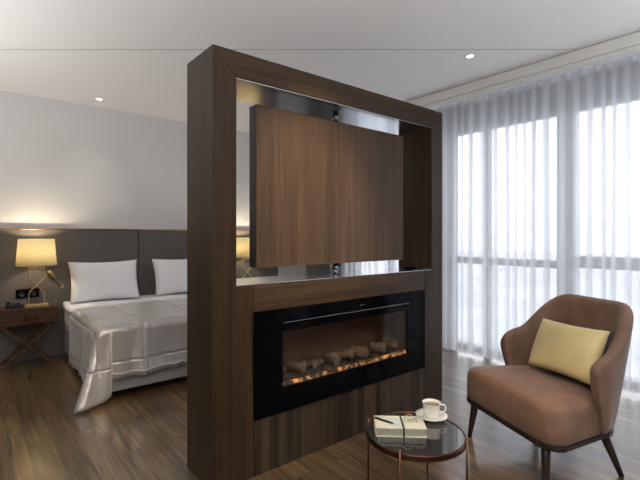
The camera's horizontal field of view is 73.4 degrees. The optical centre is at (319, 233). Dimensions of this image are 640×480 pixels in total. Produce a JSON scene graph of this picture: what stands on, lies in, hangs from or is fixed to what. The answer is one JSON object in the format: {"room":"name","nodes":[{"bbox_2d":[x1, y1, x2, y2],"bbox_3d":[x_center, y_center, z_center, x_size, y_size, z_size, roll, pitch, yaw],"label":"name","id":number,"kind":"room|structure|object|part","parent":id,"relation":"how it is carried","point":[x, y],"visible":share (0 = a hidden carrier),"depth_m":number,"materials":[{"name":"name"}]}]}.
{"room":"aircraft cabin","nodes":[
{"label":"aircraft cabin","id":0,"kind":"room"},
{"bbox_2d":[0,91,305,275],"bbox_3d":[-2.352,-0.075,5.147,6.460,2.750,0.150,0,0,-39],"label":"wall","id":1,"kind":"structure","parent":0,"point":[63,164],"depth_m":4.87,"materials":[{"name":"white paint"}]},
{"bbox_2d":[0,228,277,362],"bbox_3d":[-2.178,0.620,5.147,3.970,1.360,0.068,0,0,-39],"label":"headboard","id":2,"kind":"object","parent":1,"relation":"attached to","point":[71,245],"visible":0.26,"depth_m":4.64,"materials":[{"name":"fabric"}]},
{"bbox_2d":[16,288,38,297],"bbox_3d":[-3.010,0.610,4.418,0.200,0.090,0.016,0,0,-39],"label":"power socket","id":3,"kind":"object","parent":2,"relation":"attached to","point":[20,293],"visible":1,"depth_m":4.41,"materials":[{"name":"black plastic"}]},
{"bbox_2d":[47,270,63,287],"bbox_3d":[-2.807,0.480,4.557,0.168,0.204,0.050,0,0,-45],"label":"light","id":4,"kind":"object","parent":2,"relation":"attached to","point":[50,273],"visible":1,"depth_m":4.53,"materials":[{"name":"gold metal"}]},
{"bbox_3d":[-2.952,0.627,4.518,1.975,1.345,0.064,0,0,-39],"label":"panel","id":5,"kind":"part","parent":2,"relation":"part of","materials":[{"name":"fabric"}]},
{"bbox_3d":[-2.178,-0.053,5.147,3.970,0.014,0.068,0,0,-39],"label":"trim","id":6,"kind":"part","parent":2,"relation":"part of","materials":[{"name":"orange metal"}]},
{"bbox_3d":[-1.411,0.627,5.775,1.987,1.345,0.064,0,0,-39],"label":"panel","id":7,"kind":"part","parent":2,"relation":"part of","materials":[{"name":"fabric"}]},
{"bbox_2d":[408,31,639,109],"bbox_3d":[2.013,-1.381,3.449,0.100,0.126,8.000,0,0,-39],"label":"trim","id":8,"kind":"structure","parent":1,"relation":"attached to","point":[627,45],"depth_m":3.60,"materials":[{"name":"white paint"}]},
{"bbox_2d":[0,0,639,132],"bbox_3d":[0.223,-1.510,1.989,6.460,0.120,8.400,0,0,-39],"label":"ceiling","id":9,"kind":"structure","parent":0,"point":[144,82],"depth_m":3.21,"materials":[{"name":"white paint"}]},
{"bbox_2d":[0,49,578,49],"bbox_3d":[-0.350,-1.454,3.372,4.800,0.012,0.010,0,0,0],"label":"trim","id":10,"kind":"structure","parent":9,"relation":"attached to","point":[0,49],"depth_m":3.37,"materials":[{"name":"grey"}]},
{"bbox_2d":[306,264,332,273],"bbox_3d":[0.022,-0.070,6.396,0.123,2.720,0.644,0,0,-39],"label":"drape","id":11,"kind":"object","parent":9,"relation":"hanging from","point":[318,268],"visible":0.02,"depth_m":6.40,"materials":[{"name":"fabric"}]},
{"bbox_2d":[464,54,475,58],"bbox_3d":[1.222,-1.447,3.495,0.088,0.004,0.088,0,0,-39],"label":"recessed light","id":12,"kind":"object","parent":9,"relation":"in","point":[468,56],"visible":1,"depth_m":3.50,"materials":[{"name":"white paint"}]},
{"bbox_2d":[341,53,639,392],"bbox_3d":[2.542,-0.070,3.402,0.064,2.731,7.059,0,0,-39],"label":"sheer curtain","id":13,"kind":"object","parent":9,"relation":"hanging from","point":[541,178],"visible":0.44,"depth_m":3.99,"materials":[{"name":"white fabric"}]},
{"bbox_2d":[0,348,639,479],"bbox_3d":[0.223,1.360,1.989,6.460,0.120,8.400,0,0,-39],"label":"floor","id":14,"kind":"structure","parent":0,"point":[139,433],"depth_m":2.69,"materials":[{"name":"brown wood"}]},
{"bbox_2d":[0,302,58,370],"bbox_3d":[-2.920,1.012,4.285,0.506,0.575,0.328,0,0,-39],"label":"nightstand","id":15,"kind":"object","parent":14,"relation":"on","point":[45,314],"visible":1,"depth_m":4.21,"materials":[{"name":"brown wood"}]},
{"bbox_2d":[5,302,22,309],"bbox_3d":[-2.992,0.692,4.192,0.138,0.067,0.120,0,0,-39],"label":"telephone","id":16,"kind":"object","parent":15,"relation":"on","point":[8,305],"visible":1,"depth_m":4.15,"materials":[{"name":"black plastic"}]},
{"bbox_3d":[-3.013,1.093,4.406,0.461,0.414,0.023,0,0,-39],"label":"leg","id":17,"kind":"part","parent":15,"relation":"part of","materials":[{"name":"brown wood"}]},
{"bbox_3d":[-2.861,1.093,4.220,0.461,0.414,0.023,0,0,-39],"label":"leg","id":18,"kind":"part","parent":15,"relation":"part of","materials":[{"name":"brown wood"}]},
{"bbox_3d":[-3.006,1.093,4.381,0.461,0.414,0.023,0,0,-39],"label":"leg","id":19,"kind":"part","parent":15,"relation":"part of","materials":[{"name":"brown wood"}]},
{"bbox_3d":[-2.854,1.093,4.195,0.461,0.414,0.023,0,0,-39],"label":"leg","id":20,"kind":"part","parent":15,"relation":"part of","materials":[{"name":"brown wood"}]},
{"bbox_3d":[-2.834,0.815,4.179,0.478,0.131,0.020,0,0,-39],"label":"drawer","id":21,"kind":"part","parent":15,"relation":"part of","materials":[{"name":"brown wood"}]},
{"bbox_3d":[-2.814,0.815,4.171,0.104,0.104,0.018,0,0,-39],"label":"ring handle","id":22,"kind":"part","parent":15,"relation":"part of","materials":[{"name":"brown metal"}]},
{"bbox_2d":[15,239,56,307],"bbox_3d":[-2.834,0.388,4.289,0.351,0.675,0.351,0,0,-39],"label":"table lamp","id":23,"kind":"object","parent":15,"relation":"on","point":[35,253],"visible":1,"depth_m":4.17,"materials":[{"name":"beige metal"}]},
{"bbox_3d":[-2.834,0.182,4.289,0.350,0.265,0.350,0,0,-39],"label":"lamp shade","id":24,"kind":"part","parent":23,"relation":"part of","materials":[{"name":"white fabric"}]},
{"bbox_3d":[-2.834,0.518,4.293,0.141,0.357,0.019,0,0,-39],"label":"stem","id":25,"kind":"part","parent":23,"relation":"part of","materials":[{"name":"gold metal"}]},
{"bbox_3d":[-2.833,0.518,4.286,0.141,0.357,0.019,0,0,-39],"label":"stem","id":26,"kind":"part","parent":23,"relation":"part of","materials":[{"name":"gold metal"}]},
{"bbox_2d":[63,310,186,394],"bbox_3d":[-1.534,1.048,4.524,1.800,0.503,1.711,0,0,-39],"label":"bed","id":27,"kind":"object","parent":14,"relation":"on","point":[128,382],"visible":0.14,"depth_m":3.58,"materials":[{"name":"grey fabric"}]},
{"bbox_3d":[-1.538,0.883,4.528,1.770,0.172,1.699,0,0,-39],"label":"mattress","id":28,"kind":"part","parent":27,"relation":"part of","materials":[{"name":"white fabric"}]},
{"bbox_2d":[63,292,186,316],"bbox_3d":[-1.640,0.756,4.653,1.837,0.074,1.345,0,0,-39],"label":"duvet","id":29,"kind":"object","parent":27,"relation":"on","point":[68,307],"visible":0.25,"depth_m":4.63,"materials":[{"name":"white fabric"}]},
{"bbox_2d":[68,259,139,303],"bbox_3d":[-2.355,0.512,4.707,0.700,0.434,0.252,0,0,-39],"label":"pillow","id":30,"kind":"object","parent":29,"relation":"on","point":[101,280],"visible":1,"depth_m":4.61,"materials":[{"name":"white fabric"}]},
{"bbox_2d":[69,298,186,413],"bbox_3d":[-1.348,1.002,4.163,2.027,0.587,1.185,0,0,-39],"label":"throw","id":31,"kind":"object","parent":29,"relation":"on","point":[118,341],"visible":0.54,"depth_m":3.49,"materials":[{"name":"white fabric"}]},
{"bbox_2d":[152,259,186,295],"bbox_3d":[-1.680,0.512,5.256,0.700,0.434,0.251,0,0,-39],"label":"pillow","id":32,"kind":"object","parent":29,"relation":"on","point":[170,275],"visible":0.57,"depth_m":5.09,"materials":[{"name":"white fabric"}]},
{"bbox_2d":[187,44,441,479],"bbox_3d":[0.107,0.175,2.879,1.928,2.250,0.327,0,0,-39],"label":"divider","id":33,"kind":"object","parent":14,"relation":"on","point":[225,441],"visible":0.86,"depth_m":2.38,"materials":[{"name":"brown wood"}]},
{"bbox_3d":[-0.549,0.176,2.344,0.233,2.248,0.327,0,0,-39],"label":"post","id":34,"kind":"part","parent":33,"relation":"part of","materials":[{"name":"brown wood"}]},
{"bbox_2d":[249,104,402,273],"bbox_3d":[0.105,-0.270,2.880,1.279,1.078,0.094,0,0,-39],"label":"panel","id":35,"kind":"object","parent":33,"relation":"on","point":[322,191],"visible":1,"depth_m":2.74,"materials":[{"name":"brown wood"}]},
{"bbox_3d":[0.106,-0.810,2.879,1.658,0.003,0.323,0,0,-39],"label":"head plate","id":36,"kind":"part","parent":33,"relation":"part of","materials":[{"name":"metal"}]},
{"bbox_3d":[0.106,0.271,2.879,1.658,0.003,0.323,0,0,-39],"label":"sill plate","id":37,"kind":"part","parent":33,"relation":"part of","materials":[{"name":"metal"}]},
{"bbox_3d":[0.108,1.133,2.880,1.461,0.334,0.327,0,0,-39],"label":"panel","id":38,"kind":"part","parent":33,"relation":"part of","materials":[{"name":"brown wood"}]},
{"bbox_2d":[253,290,424,420],"bbox_3d":[0.124,0.707,2.861,1.463,0.579,0.306,0,0,-39],"label":"fireplace","id":39,"kind":"object","parent":33,"relation":"in","point":[291,345],"visible":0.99,"depth_m":2.78,"materials":[{"name":"black glass"}]},
{"bbox_2d":[283,299,408,322],"bbox_3d":[0.218,0.484,2.743,1.095,0.032,0.004,0,0,-39],"label":"vent","id":40,"kind":"object","parent":39,"relation":"attached to","point":[322,314],"depth_m":2.69,"materials":[{"name":"black metal"}]},
{"bbox_2d":[403,266,415,269],"bbox_3d":[0.692,0.260,3.313,0.044,0.020,0.160,0,0,33],"label":"remote control","id":41,"kind":"object","parent":33,"relation":"on","point":[408,267],"visible":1,"depth_m":3.26,"materials":[{"name":"black plastic"}]},
{"bbox_3d":[0.765,0.176,3.416,0.230,2.248,0.327,0,0,-39],"label":"post","id":42,"kind":"part","parent":33,"relation":"part of","materials":[{"name":"brown wood"}]},
{"bbox_2d":[366,411,467,479],"bbox_3d":[0.396,1.054,1.788,0.406,0.492,0.406,0,0,-39],"label":"side table","id":43,"kind":"object","parent":14,"relation":"on","point":[445,440],"visible":0.73,"depth_m":1.69,"materials":[{"name":"glass"}]},
{"bbox_3d":[0.213,1.054,1.885,0.009,0.492,0.009,0,0,-39],"label":"leg","id":44,"kind":"part","parent":43,"relation":"part of","materials":[{"name":"brown metal"}]},
{"bbox_3d":[0.298,1.054,1.604,0.009,0.492,0.009,0,0,-39],"label":"leg","id":45,"kind":"part","parent":43,"relation":"part of","materials":[{"name":"brown metal"}]},
{"bbox_2d":[374,415,426,437],"bbox_3d":[0.334,0.806,1.801,0.205,0.037,0.122,0,0,3],"label":"notebook","id":46,"kind":"object","parent":43,"relation":"on","point":[414,429],"visible":0.91,"depth_m":1.75,"materials":[{"name":"beige paper"}]},
{"bbox_2d":[374,416,393,423],"bbox_3d":[0.271,0.784,1.803,0.095,0.010,0.009,0,0,41],"label":"pen","id":47,"kind":"object","parent":46,"relation":"on","point":[375,417],"visible":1,"depth_m":1.80,"materials":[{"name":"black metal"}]},
{"bbox_2d":[387,419,401,425],"bbox_3d":[0.311,0.788,1.795,0.052,0.002,0.065,0,0,3],"label":"paper slip","id":48,"kind":"object","parent":46,"relation":"on","point":[397,422],"visible":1,"depth_m":1.79,"materials":[{"name":"white paper"}]},
{"bbox_2d":[403,413,424,423],"bbox_3d":[0.392,0.772,1.804,0.095,0.043,0.024,0,0,-9],"label":"eyeglasses","id":49,"kind":"object","parent":46,"relation":"on","point":[419,413],"visible":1,"depth_m":1.80,"materials":[{"name":"gold metal"}]},
{"bbox_3d":[0.396,0.830,1.788,0.392,0.010,0.392,0,0,-39],"label":"glass","id":50,"kind":"part","parent":43,"relation":"part of","materials":[{"name":"glass"}]},
{"bbox_3d":[0.493,1.054,1.971,0.009,0.492,0.009,0,0,-39],"label":"leg","id":51,"kind":"part","parent":43,"relation":"part of","materials":[{"name":"brown metal"}]},
{"bbox_2d":[416,408,447,421],"bbox_3d":[0.499,0.816,1.918,0.139,0.019,0.139,0,0,-39],"label":"saucer","id":52,"kind":"object","parent":43,"relation":"on","point":[441,417],"visible":0.58,"depth_m":1.91,"materials":[{"name":"white ceramic"}]},
{"bbox_2d":[422,399,446,418],"bbox_3d":[0.505,0.785,1.921,0.094,0.068,0.085,0,0,-39],"label":"cup","id":53,"kind":"object","parent":52,"relation":"on","point":[431,407],"visible":1,"depth_m":1.90,"materials":[{"name":"white ceramic"}]},
{"bbox_3d":[0.549,0.782,1.918,0.035,0.048,0.008,0,0,0],"label":"handle","id":54,"kind":"part","parent":53,"relation":"part of","materials":[{"name":"white ceramic"}]},
{"bbox_3d":[0.579,1.054,1.690,0.009,0.492,0.009,0,0,-39],"label":"leg","id":55,"kind":"part","parent":43,"relation":"part of","materials":[{"name":"brown metal"}]},
{"bbox_2d":[466,294,633,479],"bbox_3d":[1.367,0.847,2.538,0.717,0.915,0.753,0,0,-16],"label":"armchair","id":56,"kind":"object","parent":14,"relation":"on","point":[555,412],"visible":0.94,"depth_m":2.32,"materials":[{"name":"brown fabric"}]},
{"bbox_3d":[0.979,1.183,2.735,0.072,0.238,0.049,0,0,15],"label":"leg","id":57,"kind":"part","parent":56,"relation":"part of","materials":[{"name":"brown wood"}]},
{"bbox_3d":[1.285,0.944,2.515,0.543,0.208,0.748,0,0,-16],"label":"seat","id":58,"kind":"part","parent":56,"relation":"part of","materials":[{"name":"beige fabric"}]},
{"bbox_3d":[1.290,1.062,2.517,0.558,0.025,0.753,0,0,-16],"label":"seat rail","id":59,"kind":"part","parent":56,"relation":"part of","materials":[{"name":"brown wood"}]},
{"bbox_3d":[1.144,1.183,2.166,0.049,0.238,0.072,0,0,10],"label":"leg","id":60,"kind":"part","parent":56,"relation":"part of","materials":[{"name":"brown wood"}]},
{"bbox_3d":[1.506,0.718,2.578,0.428,0.657,0.740,0,0,-16],"label":"backrest","id":61,"kind":"part","parent":56,"relation":"part of","materials":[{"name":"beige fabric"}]},
{"bbox_2d":[527,318,609,385],"bbox_3d":[1.446,0.678,2.525,0.184,0.294,0.456,0,0,-19],"label":"cushion","id":62,"kind":"object","parent":56,"relation":"on","point":[571,351],"visible":0.94,"depth_m":2.45,"materials":[{"name":"yellow fabric"}]},
{"bbox_2d":[555,320,614,355],"bbox_3d":[1.525,0.688,2.540,0.146,0.275,0.431,0,0,-19],"label":"cushion","id":63,"kind":"object","parent":56,"relation":"on","point":[611,335],"visible":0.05,"depth_m":2.38,"materials":[{"name":"brown fabric"}]},
{"bbox_3d":[1.570,1.182,2.316,0.124,0.245,0.049,0,0,23],"label":"leg","id":64,"kind":"part","parent":56,"relation":"part of","materials":[{"name":"brown wood"}]},
{"bbox_3d":[-1.072,1.013,5.792,0.506,0.575,0.328,0,0,-39],"label":"nightstand","id":65,"kind":"object","parent":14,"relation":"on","visible":0},
{"bbox_2d":[236,238,251,277],"bbox_3d":[-0.986,0.388,5.797,0.351,0.675,0.351,0,0,-39],"label":"table lamp","id":66,"kind":"object","parent":65,"relation":"on","point":[242,244],"visible":0.44,"depth_m":5.64,"materials":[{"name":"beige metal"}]},
{"bbox_3d":[-0.986,0.182,5.797,0.350,0.265,0.350,0,0,-39],"label":"lamp shade","id":67,"kind":"part","parent":66,"relation":"part of","materials":[{"name":"white fabric"}]}
]}

